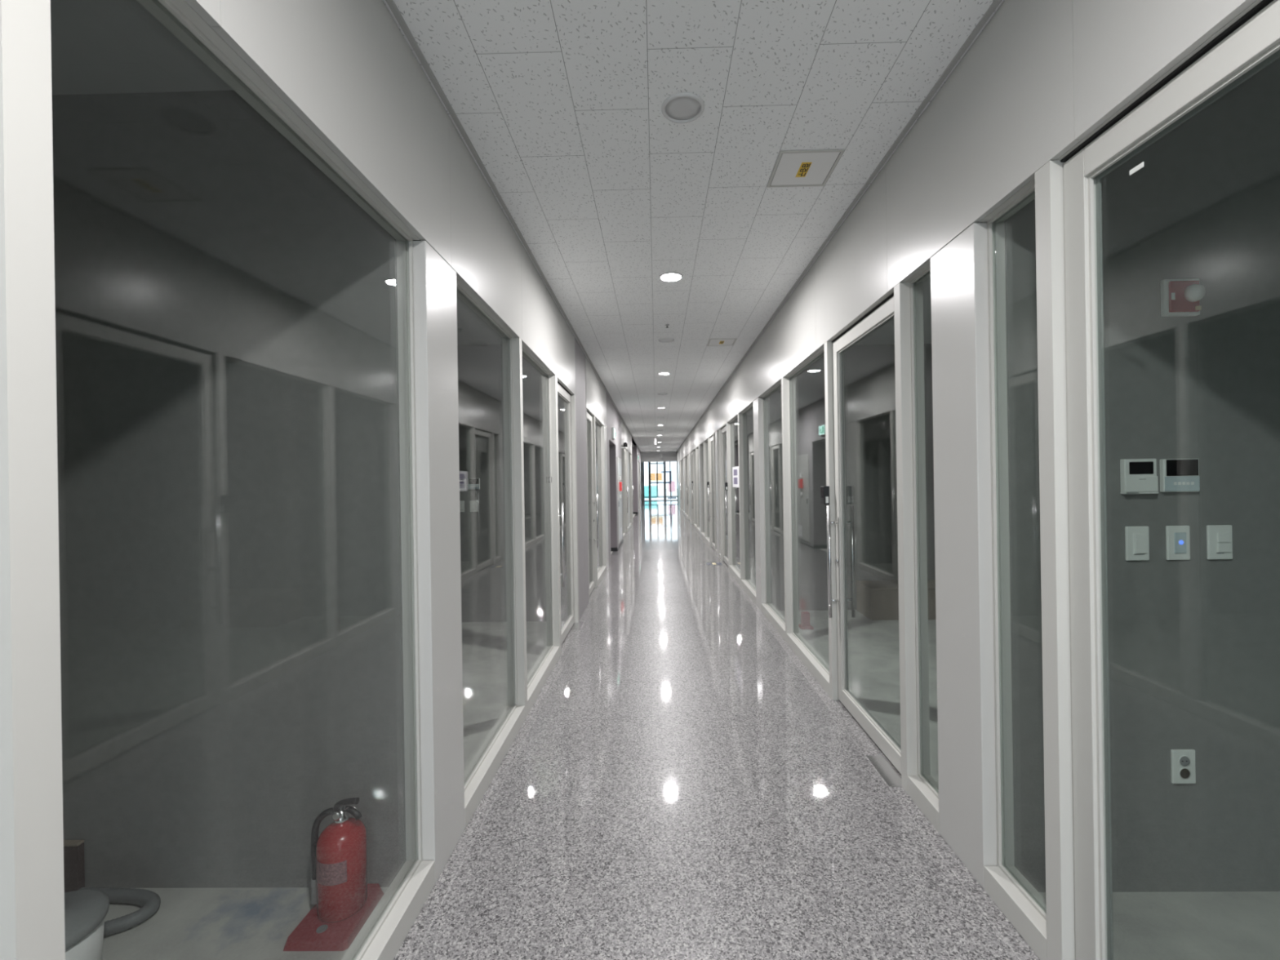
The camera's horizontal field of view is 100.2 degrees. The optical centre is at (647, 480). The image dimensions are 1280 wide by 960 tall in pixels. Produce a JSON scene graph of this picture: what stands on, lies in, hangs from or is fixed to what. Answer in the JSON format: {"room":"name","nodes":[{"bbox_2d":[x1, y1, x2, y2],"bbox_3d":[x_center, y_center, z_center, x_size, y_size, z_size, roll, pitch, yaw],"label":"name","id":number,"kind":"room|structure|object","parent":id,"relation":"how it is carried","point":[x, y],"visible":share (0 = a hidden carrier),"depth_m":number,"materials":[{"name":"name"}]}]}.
{"room":"office corridor","nodes":[
{"label":"office corridor","id":0,"kind":"room"},
{"bbox_2d":[52,90,413,888],"bbox_3d":[-3.032,0.057,2.117,4.270,2.887,0.311,-1,0,1],"label":"wall","id":1,"kind":"structure","parent":0,"point":[227,336],"depth_m":1.94,"materials":[{"name":"glass"}]},
{"bbox_2d":[50,0,634,446],"bbox_3d":[-2.892,-1.414,12.447,4.270,0.050,31.600,-1,0,1],"label":"ceiling","id":2,"kind":"structure","parent":0,"point":[99,46],"depth_m":1.79,"materials":[{"name":"paint"}]},
{"bbox_2d":[185,0,640,882],"bbox_3d":[-1.481,-0.018,12.425,1.700,2.988,31.600,-1,0,1],"label":"wall","id":3,"kind":"structure","parent":0,"point":[346,68],"depth_m":1.97,"materials":[{"name":"paint"}]},
{"bbox_2d":[0,0,41,959],"bbox_3d":[-0.871,0.268,0.162,0.105,2.398,1.097,-1,0,1],"label":"window","id":4,"kind":"structure","parent":3,"relation":"in","point":[20,932],"depth_m":0.69,"materials":[{"name":"paint"}]},
{"bbox_2d":[26,0,435,959],"bbox_3d":[-0.853,0.267,1.328,0.105,2.398,1.235,-1,0,1],"label":"window","id":5,"kind":"structure","parent":3,"relation":"in","point":[382,935],"depth_m":0.98,"materials":[{"name":"paint"}]},
{"bbox_2d":[456,276,526,828],"bbox_3d":[-0.830,0.267,2.776,0.105,2.398,1.061,-1,0,1],"label":"window","id":6,"kind":"structure","parent":3,"relation":"in","point":[482,768],"depth_m":3.28,"materials":[{"name":"paint"}]},
{"bbox_2d":[385,0,641,453],"bbox_3d":[-0.620,-1.494,13.311,0.021,0.008,33.400,-1,0,1],"label":"trim","id":7,"kind":"structure","parent":3,"relation":"attached to","point":[391,3],"depth_m":2.34,"materials":[{"name":"grey paint"}]},
{"bbox_2d":[520,339,560,715],"bbox_3d":[-0.812,0.267,3.895,0.105,2.398,1.177,-1,0,1],"label":"window","id":8,"kind":"structure","parent":3,"relation":"in","point":[535,680],"depth_m":4.44,"materials":[{"name":"paint"}]},
{"bbox_2d":[543,375,578,653],"bbox_3d":[-0.798,0.266,5.021,0.169,2.398,1.075,-1,0,1],"label":"door","id":9,"kind":"structure","parent":3,"relation":"in","point":[569,399],"depth_m":5.40,"materials":[{"name":"paint"}]},
{"bbox_2d":[586,407,598,602],"bbox_3d":[-0.769,0.266,6.858,0.169,2.398,0.890,-1,0,1],"label":"door","id":10,"kind":"structure","parent":3,"relation":"in","point":[593,513],"depth_m":7.19,"materials":[{"name":"paint"}]},
{"bbox_2d":[595,417,606,586],"bbox_3d":[-0.749,0.266,7.958,0.105,2.398,1.310,-1,0,1],"label":"window","id":11,"kind":"structure","parent":3,"relation":"in","point":[599,428],"depth_m":8.42,"materials":[{"name":"paint"}]},
{"bbox_2d":[608,439,617,547],"bbox_3d":[-1.286,0.323,10.236,1.248,2.300,1.568,-1,0,1],"label":"doorway","id":12,"kind":"structure","parent":3,"relation":"in","point":[611,446],"depth_m":10.99,"materials":[{"name":"grey paint"}]},
{"bbox_2d":[611,427,615,439],"bbox_3d":[-0.650,-0.887,10.231,0.056,0.200,0.380,-1,0,1],"label":"exit sign","id":13,"kind":"object","parent":3,"relation":"attached to","point":[613,430],"visible":1,"depth_m":10.04,"materials":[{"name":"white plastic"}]},
{"bbox_2d":[610,540,622,551],"bbox_3d":[-1.213,1.435,11.928,1.206,0.075,1.885,-1,0,1],"label":"baseboard","id":14,"kind":"structure","parent":3,"relation":"attached to","point":[611,548],"depth_m":10.98,"materials":[{"name":"black plastic"}]},
{"bbox_2d":[617,457,622,544],"bbox_3d":[-0.599,0.437,11.861,0.065,1.850,1.240,-1,0,1],"label":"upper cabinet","id":15,"kind":"object","parent":3,"relation":"attached to","point":[619,460],"visible":1,"depth_m":11.68,"materials":[{"name":"metal"}]},
{"bbox_2d":[619,481,622,491],"bbox_3d":[-0.597,0.142,11.781,0.050,0.200,0.200,-1,0,1],"label":"lamp","id":16,"kind":"object","parent":15,"relation":"attached to","point":[620,482],"depth_m":11.68,"materials":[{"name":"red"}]},
{"bbox_2d":[621,444,625,540],"bbox_3d":[-0.663,0.264,13.412,0.105,2.398,1.100,-1,0,1],"label":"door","id":17,"kind":"structure","parent":3,"relation":"in","point":[622,449],"depth_m":13.93,"materials":[{"name":"paint"}]},
{"bbox_2d":[621,442,627,448],"bbox_3d":[-0.563,-0.828,12.760,0.150,0.140,0.100,-1,0,1],"label":"security camera","id":18,"kind":"object","parent":3,"relation":"attached to","point":[625,445],"visible":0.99,"depth_m":12.73,"materials":[{"name":"white plastic"}]},
{"bbox_2d":[624,448,628,533],"bbox_3d":[-0.650,0.264,14.462,0.169,2.398,1.000,-1,0,1],"label":"door","id":19,"kind":"structure","parent":3,"relation":"in","point":[625,457],"depth_m":14.93,"materials":[{"name":"paint"}]},
{"bbox_2d":[628,452,631,526],"bbox_3d":[-0.611,0.264,16.762,0.105,2.398,1.100,-1,0,1],"label":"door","id":20,"kind":"structure","parent":3,"relation":"in","point":[629,462],"depth_m":17.28,"materials":[{"name":"paint"}]},
{"bbox_2d":[630,453,633,522],"bbox_3d":[-0.598,0.263,17.812,0.169,2.398,1.000,-1,0,1],"label":"door","id":21,"kind":"structure","parent":3,"relation":"in","point":[632,486],"depth_m":18.28,"materials":[{"name":"paint"}]},
{"bbox_2d":[638,461,639,510],"bbox_3d":[-0.482,0.262,24.961,0.105,2.398,1.100,-1,0,1],"label":"window","id":22,"kind":"structure","parent":3,"relation":"in","point":[638,461],"depth_m":25.48,"materials":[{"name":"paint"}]},
{"bbox_2d":[639,470,640,509],"bbox_3d":[-0.469,0.261,26.011,0.169,2.398,1.000,-1,0,1],"label":"door","id":23,"kind":"structure","parent":3,"relation":"in","point":[639,470],"depth_m":26.48,"materials":[{"name":"paint"}]},
{"bbox_2d":[457,344,567,622],"bbox_3d":[-2.971,0.056,6.002,4.270,2.887,0.810,-1,0,1],"label":"wall","id":24,"kind":"structure","parent":0,"point":[480,367],"depth_m":5.58,"materials":[{"name":"glass"}]},
{"bbox_2d":[459,500,464,511],"bbox_3d":[-1.952,0.275,5.574,0.077,0.118,0.015,-1,0,1],"label":"light switch","id":25,"kind":"object","parent":24,"relation":"attached to","point":[461,502],"visible":0.58,"depth_m":5.57,"materials":[{"name":"white plastic"}]},
{"bbox_2d":[459,478,466,489],"bbox_3d":[-1.952,0.044,5.570,0.111,0.119,0.023,-1,0,1],"label":"thermostat","id":26,"kind":"object","parent":24,"relation":"attached to","point":[462,481],"visible":0.56,"depth_m":5.56,"materials":[{"name":"white plastic"}]},
{"bbox_2d":[467,478,479,489],"bbox_3d":[-1.812,0.041,5.570,0.121,0.113,0.019,-1,0,1],"label":"intercom","id":27,"kind":"object","parent":24,"relation":"attached to","point":[473,483],"visible":1,"depth_m":5.56,"materials":[{"name":"white plastic"}]},
{"bbox_2d":[470,500,477,511],"bbox_3d":[-1.814,0.273,5.572,0.082,0.118,0.014,-1,0,1],"label":"light switch","id":28,"kind":"object","parent":24,"relation":"attached to","point":[473,504],"visible":1,"depth_m":5.57,"materials":[{"name":"white plastic"}]},
{"bbox_2d":[640,462,643,501],"bbox_3d":[1.081,-0.064,37.088,9.000,3.000,0.200,-1,0,1],"label":"wall","id":29,"kind":"structure","parent":0,"point":[642,474],"depth_m":37.01,"materials":[{"name":"white paint"}]},
{"bbox_2d":[642,461,678,501],"bbox_3d":[0.883,0.079,37.036,2.460,2.720,0.190,-1,0,1],"label":"window","id":30,"kind":"structure","parent":29,"relation":"in","point":[650,496],"depth_m":37.01,"materials":[{"name":"silver metal"}]},
{"bbox_2d":[640,453,677,462],"bbox_3d":[0.952,-1.297,30.064,9.000,0.530,0.150,-1,0,1],"label":"wall","id":31,"kind":"structure","parent":0,"point":[645,457],"depth_m":30.00,"materials":[{"name":"white paint"}]},
{"bbox_2d":[102,500,1279,959],"bbox_3d":[0.437,1.496,16.796,10.700,0.100,40.400,-1,0,1],"label":"floor","id":32,"kind":"structure","parent":0,"point":[679,784],"depth_m":2.21,"materials":[{"name":"stone"}]},
{"bbox_2d":[63,840,84,893],"bbox_3d":[-2.244,1.398,1.933,0.400,0.180,0.025,-1,0,1],"label":"box","id":33,"kind":"object","parent":32,"relation":"on","point":[73,850],"visible":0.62,"depth_m":1.92,"materials":[{"name":"brown"}]},
{"bbox_2d":[64,886,160,959],"bbox_3d":[-1.787,1.369,1.675,0.309,0.224,0.559,-1,0,-16],"label":"vacuum cleaner","id":34,"kind":"object","parent":32,"relation":"on","point":[86,908],"visible":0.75,"depth_m":1.62,"materials":[{"name":"white paint"}]},
{"bbox_2d":[283,883,383,951],"bbox_3d":[-1.042,1.458,1.798,0.210,0.024,0.258,-1,0,1],"label":"stand","id":35,"kind":"object","parent":32,"relation":"on","point":[311,934],"visible":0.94,"depth_m":1.72,"materials":[{"name":"red plastic"}]},
{"bbox_2d":[310,797,367,922],"bbox_3d":[-1.042,1.261,1.819,0.152,0.372,0.150,-1,0,37],"label":"fire extinguisher","id":36,"kind":"object","parent":35,"relation":"on","point":[339,861],"visible":1,"depth_m":1.77,"materials":[{"name":"red metal"}]},
{"bbox_2d":[571,621,584,629],"bbox_3d":[-0.703,1.462,5.382,0.090,0.003,0.280,-1,0,1],"label":"floor plate","id":37,"kind":"object","parent":32,"relation":"on","point":[578,625],"visible":1,"depth_m":5.37,"materials":[{"name":"silver metal"}]},
{"bbox_2d":[705,562,723,565],"bbox_3d":[1.131,1.433,9.164,0.290,0.003,0.320,-1,0,1],"label":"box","id":38,"kind":"object","parent":32,"relation":"on","point":[706,563],"visible":1,"depth_m":9.15,"materials":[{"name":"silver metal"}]},
{"bbox_2d":[706,562,722,564],"bbox_3d":[1.131,1.432,9.164,0.250,0.001,0.220,-1,0,1],"label":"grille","id":39,"kind":"object","parent":38,"relation":"attached to","point":[707,563],"depth_m":9.16,"materials":[{"name":"metal"}]},
{"bbox_2d":[798,611,813,629],"bbox_3d":[1.523,1.355,5.177,0.120,0.150,0.120,-1,0,1],"label":"stand","id":40,"kind":"object","parent":32,"relation":"on","point":[805,615],"visible":0.9,"depth_m":5.14,"materials":[{"name":"red plastic"}]},
{"bbox_2d":[866,755,902,786],"bbox_3d":[1.174,1.433,2.642,0.090,0.003,0.280,-1,0,1],"label":"floor plate","id":41,"kind":"object","parent":32,"relation":"on","point":[892,779],"visible":0.8,"depth_m":2.63,"materials":[{"name":"silver metal"}]},
{"bbox_2d":[855,579,936,620],"bbox_3d":[2.758,1.248,5.596,1.010,0.325,0.407,-1,0,1],"label":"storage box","id":42,"kind":"object","parent":32,"relation":"on","point":[877,600],"visible":0.47,"depth_m":5.40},
{"bbox_2d":[382,0,1004,453],"bbox_3d":[0.335,-1.535,13.296,2.350,0.050,33.400,-1,0,1],"label":"ceiling","id":43,"kind":"structure","parent":0,"point":[560,102],"depth_m":2.34,"materials":[{"name":"tile"}]},
{"bbox_2d":[657,372,670,374],"bbox_3d":[0.226,-1.504,7.562,0.174,0.011,0.174,-1,0,1],"label":"recessed light","id":44,"kind":"object","parent":43,"relation":"in","point":[659,373],"visible":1,"depth_m":7.55,"materials":[{"name":"white plastic"}]},
{"bbox_2d":[657,337,674,342],"bbox_3d":[0.198,-1.504,5.762,0.174,0.011,0.174,-1,0,1],"label":"ceiling speaker","id":45,"kind":"object","parent":43,"relation":"in","point":[662,340],"visible":1,"depth_m":5.75,"materials":[{"name":"grey plastic"}]},
{"bbox_2d":[659,271,682,281],"bbox_3d":[0.170,-1.503,3.962,0.174,0.011,0.174,-1,0,1],"label":"recessed light","id":46,"kind":"object","parent":43,"relation":"in","point":[668,276],"visible":1,"depth_m":3.95,"materials":[{"name":"white plastic"}]},
{"bbox_2d":[661,92,704,123],"bbox_3d":[0.142,-1.503,2.168,0.174,0.011,0.174,-1,0,1],"label":"ceiling speaker","id":47,"kind":"object","parent":43,"relation":"in","point":[682,107],"visible":1,"depth_m":2.16,"materials":[{"name":"white plastic"}]},
{"bbox_2d":[706,337,737,346],"bbox_3d":[0.810,-1.515,5.893,0.294,0.005,0.300,-1,0,1],"label":"access hatch","id":48,"kind":"object","parent":43,"relation":"attached to","point":[712,342],"visible":1,"depth_m":5.89,"materials":[{"name":"paint"}]},
{"bbox_2d":[766,149,844,187],"bbox_3d":[0.759,-1.514,2.611,0.294,0.005,0.300,-1,0,1],"label":"access hatch","id":49,"kind":"object","parent":43,"relation":"attached to","point":[794,168],"visible":1,"depth_m":2.60,"materials":[{"name":"paint"}]},
{"bbox_2d":[733,408,755,557],"bbox_3d":[3.521,-0.045,9.947,4.270,2.887,0.285,-1,0,1],"label":"wall","id":50,"kind":"structure","parent":0,"point":[749,415],"depth_m":9.83,"materials":[{"name":"paint"}]},
{"bbox_2d":[767,343,935,610],"bbox_3d":[3.459,-0.044,5.967,4.270,2.887,0.285,-1,0,1],"label":"wall","id":51,"kind":"structure","parent":0,"point":[869,377],"depth_m":5.84,"materials":[{"name":"paint"}]},
{"bbox_2d":[855,276,931,345],"bbox_3d":[3.536,-1.514,12.346,4.270,0.050,31.600,-1,0,1],"label":"ceiling","id":52,"kind":"structure","parent":0,"point":[885,335],"depth_m":5.28,"materials":[{"name":"paint"}]},
{"bbox_2d":[677,0,1256,888],"bbox_3d":[1.371,-0.047,12.380,0.105,2.958,31.600,-1,0,1],"label":"wall","id":53,"kind":"structure","parent":0,"point":[1041,76],"depth_m":1.94,"materials":[{"name":"paint"}]},
{"bbox_2d":[632,435,687,437],"bbox_3d":[0.419,-1.510,18.645,1.890,0.008,0.100,-1,0,1],"label":"trim","id":54,"kind":"structure","parent":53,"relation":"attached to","point":[670,436],"depth_m":18.62,"materials":[{"name":"white paint"}]},
{"bbox_2d":[680,460,681,510],"bbox_3d":[1.576,0.230,24.913,0.169,2.398,1.010,-1,0,1],"label":"door","id":55,"kind":"structure","parent":53,"relation":"in","point":[680,460],"depth_m":25.39,"materials":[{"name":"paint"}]},
{"bbox_2d":[680,458,683,512],"bbox_3d":[1.555,0.230,23.799,0.105,2.398,1.220,-1,0,1],"label":"window","id":56,"kind":"structure","parent":53,"relation":"in","point":[682,459],"depth_m":24.38,"materials":[{"name":"paint"}]},
{"bbox_2d":[682,458,684,514],"bbox_3d":[1.537,0.230,22.629,0.105,2.398,1.119,-1,0,1],"label":"window","id":57,"kind":"structure","parent":53,"relation":"in","point":[682,459],"depth_m":23.16,"materials":[{"name":"paint"}]},
{"bbox_2d":[684,457,686,516],"bbox_3d":[1.514,0.231,21.212,0.105,2.398,1.119,-1,0,1],"label":"window","id":58,"kind":"structure","parent":53,"relation":"in","point":[684,457],"depth_m":21.76,"materials":[{"name":"paint"}]},
{"bbox_2d":[684,455,688,519],"bbox_3d":[1.496,0.231,20.043,0.105,2.398,1.220,-1,0,1],"label":"window","id":59,"kind":"structure","parent":53,"relation":"in","point":[686,457],"depth_m":20.62,"materials":[{"name":"paint"}]},
{"bbox_2d":[686,453,689,519],"bbox_3d":[1.482,0.231,18.913,0.169,2.398,1.040,-1,0,1],"label":"door","id":60,"kind":"structure","parent":53,"relation":"in","point":[687,484],"depth_m":19.41,"materials":[{"name":"paint"}]},
{"bbox_2d":[688,460,690,522],"bbox_3d":[1.468,0.231,18.242,0.105,2.398,0.303,-1,0,1],"label":"window","id":61,"kind":"structure","parent":53,"relation":"in","point":[689,460],"depth_m":18.36,"materials":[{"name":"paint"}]},
{"bbox_2d":[690,451,693,524],"bbox_3d":[1.451,0.232,16.954,0.169,2.398,1.010,-1,0,1],"label":"door","id":62,"kind":"structure","parent":53,"relation":"in","point":[691,457],"depth_m":17.42,"materials":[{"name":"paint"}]},
{"bbox_2d":[692,448,696,528],"bbox_3d":[1.430,0.232,15.840,0.105,2.398,1.220,-1,0,1],"label":"window","id":63,"kind":"structure","parent":53,"relation":"in","point":[694,451],"depth_m":16.42,"materials":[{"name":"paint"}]},
{"bbox_2d":[695,446,699,533],"bbox_3d":[1.412,0.232,14.670,0.105,2.398,1.119,-1,0,1],"label":"window","id":64,"kind":"structure","parent":53,"relation":"in","point":[696,448],"depth_m":15.20,"materials":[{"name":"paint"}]},
{"bbox_2d":[700,442,704,539],"bbox_3d":[1.389,0.233,13.253,0.105,2.398,1.119,-1,0,1],"label":"window","id":65,"kind":"structure","parent":53,"relation":"in","point":[702,444],"depth_m":13.61,"materials":[{"name":"paint"}]},
{"bbox_2d":[702,437,710,546],"bbox_3d":[1.371,0.233,12.084,0.105,2.398,1.220,-1,0,1],"label":"window","id":66,"kind":"structure","parent":53,"relation":"in","point":[707,539],"depth_m":12.65,"materials":[{"name":"paint"}]},
{"bbox_2d":[707,434,715,550],"bbox_3d":[1.357,0.233,10.954,0.169,2.398,1.040,-1,0,1],"label":"door","id":67,"kind":"structure","parent":53,"relation":"in","point":[711,466],"depth_m":11.37,"materials":[{"name":"paint"}]},
{"bbox_2d":[713,433,716,555],"bbox_3d":[1.343,0.233,10.283,0.105,2.398,0.303,-1,0,1],"label":"window","id":68,"kind":"structure","parent":53,"relation":"in","point":[714,458],"depth_m":10.40,"materials":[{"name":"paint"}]},
{"bbox_2d":[718,430,720,559],"bbox_3d":[1.333,0.233,9.667,0.105,2.398,0.333,-1,0,1],"label":"window","id":69,"kind":"structure","parent":53,"relation":"in","point":[718,430],"depth_m":9.52,"materials":[{"name":"paint"}]},
{"bbox_2d":[719,424,736,569],"bbox_3d":[1.326,0.234,8.995,0.169,2.398,1.010,-1,0,1],"label":"door","id":70,"kind":"structure","parent":53,"relation":"in","point":[722,431],"depth_m":9.35,"materials":[{"name":"paint"}]},
{"bbox_2d":[726,414,741,585],"bbox_3d":[1.305,0.234,7.880,0.105,2.398,1.220,-1,0,1],"label":"window","id":71,"kind":"structure","parent":53,"relation":"in","point":[734,570],"depth_m":8.46,"materials":[{"name":"paint"}]},
{"bbox_2d":[732,466,738,487],"bbox_3d":[1.305,-0.045,7.965,0.003,0.305,0.650,-1,0,1],"label":"poster","id":72,"kind":"object","parent":71,"relation":"attached to","point":[735,469],"visible":0.88,"depth_m":7.95,"materials":[{"name":"white paper"}]},
{"bbox_2d":[733,469,737,484],"bbox_3d":[1.304,-0.047,7.976,0.001,0.220,0.360,-1,0,1],"label":"print","id":73,"kind":"object","parent":72,"relation":"attached to","point":[735,470],"depth_m":7.97,"materials":[{"name":"blue"}]},
{"bbox_2d":[737,402,755,604],"bbox_3d":[1.287,0.234,6.711,0.105,2.398,1.119,-1,0,1],"label":"window","id":74,"kind":"structure","parent":53,"relation":"in","point":[746,584],"depth_m":7.24,"materials":[{"name":"paint"}]},
{"bbox_2d":[760,377,786,641],"bbox_3d":[1.264,0.234,5.294,0.105,2.398,1.119,-1,0,1],"label":"window","id":75,"kind":"structure","parent":53,"relation":"in","point":[774,616],"depth_m":5.84,"materials":[{"name":"paint"}]},
{"bbox_2d":[782,342,831,697],"bbox_3d":[1.246,0.235,4.125,0.105,2.398,1.220,-1,0,1],"label":"window","id":76,"kind":"structure","parent":53,"relation":"in","point":[815,664],"depth_m":4.71,"materials":[{"name":"paint"}]},
{"bbox_2d":[675,0,1001,452],"bbox_3d":[1.291,-1.523,13.281,0.021,0.008,33.400,-1,0,1],"label":"trim","id":77,"kind":"structure","parent":53,"relation":"attached to","point":[993,6],"depth_m":2.39,"materials":[{"name":"grey paint"}]},
{"bbox_2d":[825,285,904,789],"bbox_3d":[1.232,0.235,2.995,0.169,2.398,1.040,-1,0,1],"label":"door","id":78,"kind":"structure","parent":53,"relation":"in","point":[885,311],"depth_m":3.41,"materials":[{"name":"paint"}]},
{"bbox_2d":[820,485,829,504],"bbox_3d":[1.163,0.100,3.516,0.038,0.120,0.073,-1,0,1],"label":"keypad lock","id":79,"kind":"object","parent":78,"relation":"attached to","point":[824,490],"visible":1,"depth_m":3.48,"materials":[{"name":"black plastic"}]},
{"bbox_2d":[896,261,939,832],"bbox_3d":[1.218,0.235,2.324,0.105,2.398,0.303,-1,0,1],"label":"window","id":80,"kind":"structure","parent":53,"relation":"in","point":[920,786],"depth_m":2.44,"materials":[{"name":"paint"}]},
{"bbox_2d":[979,166,1054,959],"bbox_3d":[1.208,0.235,1.708,0.105,2.398,0.333,-1,0,1],"label":"window","id":81,"kind":"structure","parent":53,"relation":"in","point":[1032,915],"depth_m":1.86,"materials":[{"name":"paint"}]},
{"bbox_2d":[1042,0,1279,959],"bbox_3d":[1.201,0.235,1.036,0.169,2.398,1.010,-1,0,1],"label":"door","id":82,"kind":"structure","parent":53,"relation":"in","point":[1072,204],"depth_m":1.45,"materials":[{"name":"paint"}]},
{"bbox_2d":[1128,161,1143,175],"bbox_3d":[1.187,-0.756,1.300,0.001,0.012,0.038,-1,0,1],"label":"sticker","id":83,"kind":"object","parent":82,"relation":"attached to","point":[1139,166],"visible":1,"depth_m":1.30,"materials":[{"name":"white paper"}]},
{"bbox_2d":[981,57,1279,892],"bbox_3d":[3.396,-0.043,1.978,4.270,2.887,0.303,-1,0,1],"label":"wall","id":84,"kind":"structure","parent":0,"point":[1194,643],"depth_m":1.85,"materials":[{"name":"paint"}]},
{"bbox_2d":[1124,525,1149,560],"bbox_3d":[1.690,0.219,1.846,0.077,0.118,0.015,-1,0,1],"label":"light switch","id":85,"kind":"object","parent":84,"relation":"attached to","point":[1136,538],"visible":1,"depth_m":1.84,"materials":[{"name":"white plastic"}]},
{"bbox_2d":[1120,458,1158,493],"bbox_3d":[1.690,-0.013,1.842,0.111,0.119,0.023,-1,0,1],"label":"thermostat","id":86,"kind":"object","parent":84,"relation":"attached to","point":[1137,476],"visible":1,"depth_m":1.83,"materials":[{"name":"white plastic"}]},
{"bbox_2d":[1165,525,1190,559],"bbox_3d":[1.829,0.217,1.845,0.077,0.118,0.014,-1,0,1],"label":"light switch","id":87,"kind":"object","parent":84,"relation":"attached to","point":[1177,537],"visible":1,"depth_m":1.84,"materials":[{"name":"white plastic"}]},
{"bbox_2d":[1159,458,1199,492],"bbox_3d":[1.830,-0.016,1.842,0.121,0.113,0.019,-1,0,1],"label":"intercom","id":88,"kind":"object","parent":84,"relation":"attached to","point":[1176,475],"visible":1,"depth_m":1.83,"materials":[{"name":"white plastic"}]},
{"bbox_2d":[1160,278,1205,316],"bbox_3d":[1.831,-0.627,1.825,0.120,0.126,0.053,-1,0,1],"label":"fire alarm","id":89,"kind":"object","parent":84,"relation":"attached to","point":[1179,297],"visible":1,"depth_m":1.83,"materials":[{"name":"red plastic"}]},
{"bbox_2d":[1195,306,1201,310],"bbox_3d":[1.873,-0.585,1.822,0.014,0.014,0.006,-1,0,1],"label":"lamp","id":90,"kind":"object","parent":89,"relation":"attached to","point":[1197,308],"depth_m":1.82,"materials":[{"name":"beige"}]},
{"bbox_2d":[1170,749,1195,783],"bbox_3d":[1.847,0.989,1.846,0.079,0.116,0.011,-1,0,1],"label":"power outlet","id":91,"kind":"object","parent":84,"relation":"attached to","point":[1183,766],"visible":1,"depth_m":1.84,"materials":[{"name":"white plastic"}]},
{"bbox_2d":[1179,768,1189,777],"bbox_3d":[1.847,1.010,1.842,0.034,0.034,0.001,-1,0,1],"label":"socket","id":92,"kind":"object","parent":91,"relation":"attached to","point":[1184,772],"depth_m":1.84,"materials":[{"name":"black plastic"}]},
{"bbox_2d":[1179,755,1189,765],"bbox_3d":[1.846,0.968,1.842,0.034,0.034,0.001,-1,0,1],"label":"socket","id":93,"kind":"object","parent":91,"relation":"attached to","point":[1184,760],"depth_m":1.84,"materials":[{"name":"grey plastic"}]},
{"bbox_2d":[1206,524,1232,559],"bbox_3d":[1.970,0.214,1.842,0.082,0.118,0.014,-1,0,1],"label":"light switch","id":94,"kind":"object","parent":84,"relation":"attached to","point":[1219,537],"visible":1,"depth_m":1.84,"materials":[{"name":"white plastic"}]},
{"label":"outside","id":95,"kind":"structure","parent":0,"visible":0},
{"bbox_2d":[644,488,677,500],"bbox_3d":[1.022,1.527,63.592,60.000,0.100,52.800,-1,0,1],"label":"ground","id":96,"kind":"structure","parent":95,"point":[660,491],"depth_m":51.80,"materials":[{"name":"white"}]},
{"bbox_2d":[644,485,657,497],"bbox_3d":[-0.568,0.992,44.055,2.650,1.020,0.080,-1,0,1],"label":"hoarding","id":97,"kind":"object","parent":96,"relation":"on","point":[653,488],"visible":0.14,"depth_m":44.00,"materials":[{"name":"teal"}]},
{"bbox_2d":[650,471,671,499],"bbox_3d":[0.952,0.408,40.515,1.640,2.140,0.070,-1,0,1],"label":"signboard","id":98,"kind":"object","parent":96,"relation":"on","point":[653,476],"visible":0.65,"depth_m":40.49,"materials":[{"name":"orange paper"}]},
{"bbox_2d":[667,467,675,498],"bbox_3d":[1.863,0.244,41.991,0.660,2.440,0.230,-1,0,1],"label":"banner","id":99,"kind":"object","parent":96,"relation":"on","point":[673,482],"visible":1,"depth_m":41.97,"materials":[{"name":"pink paper"}]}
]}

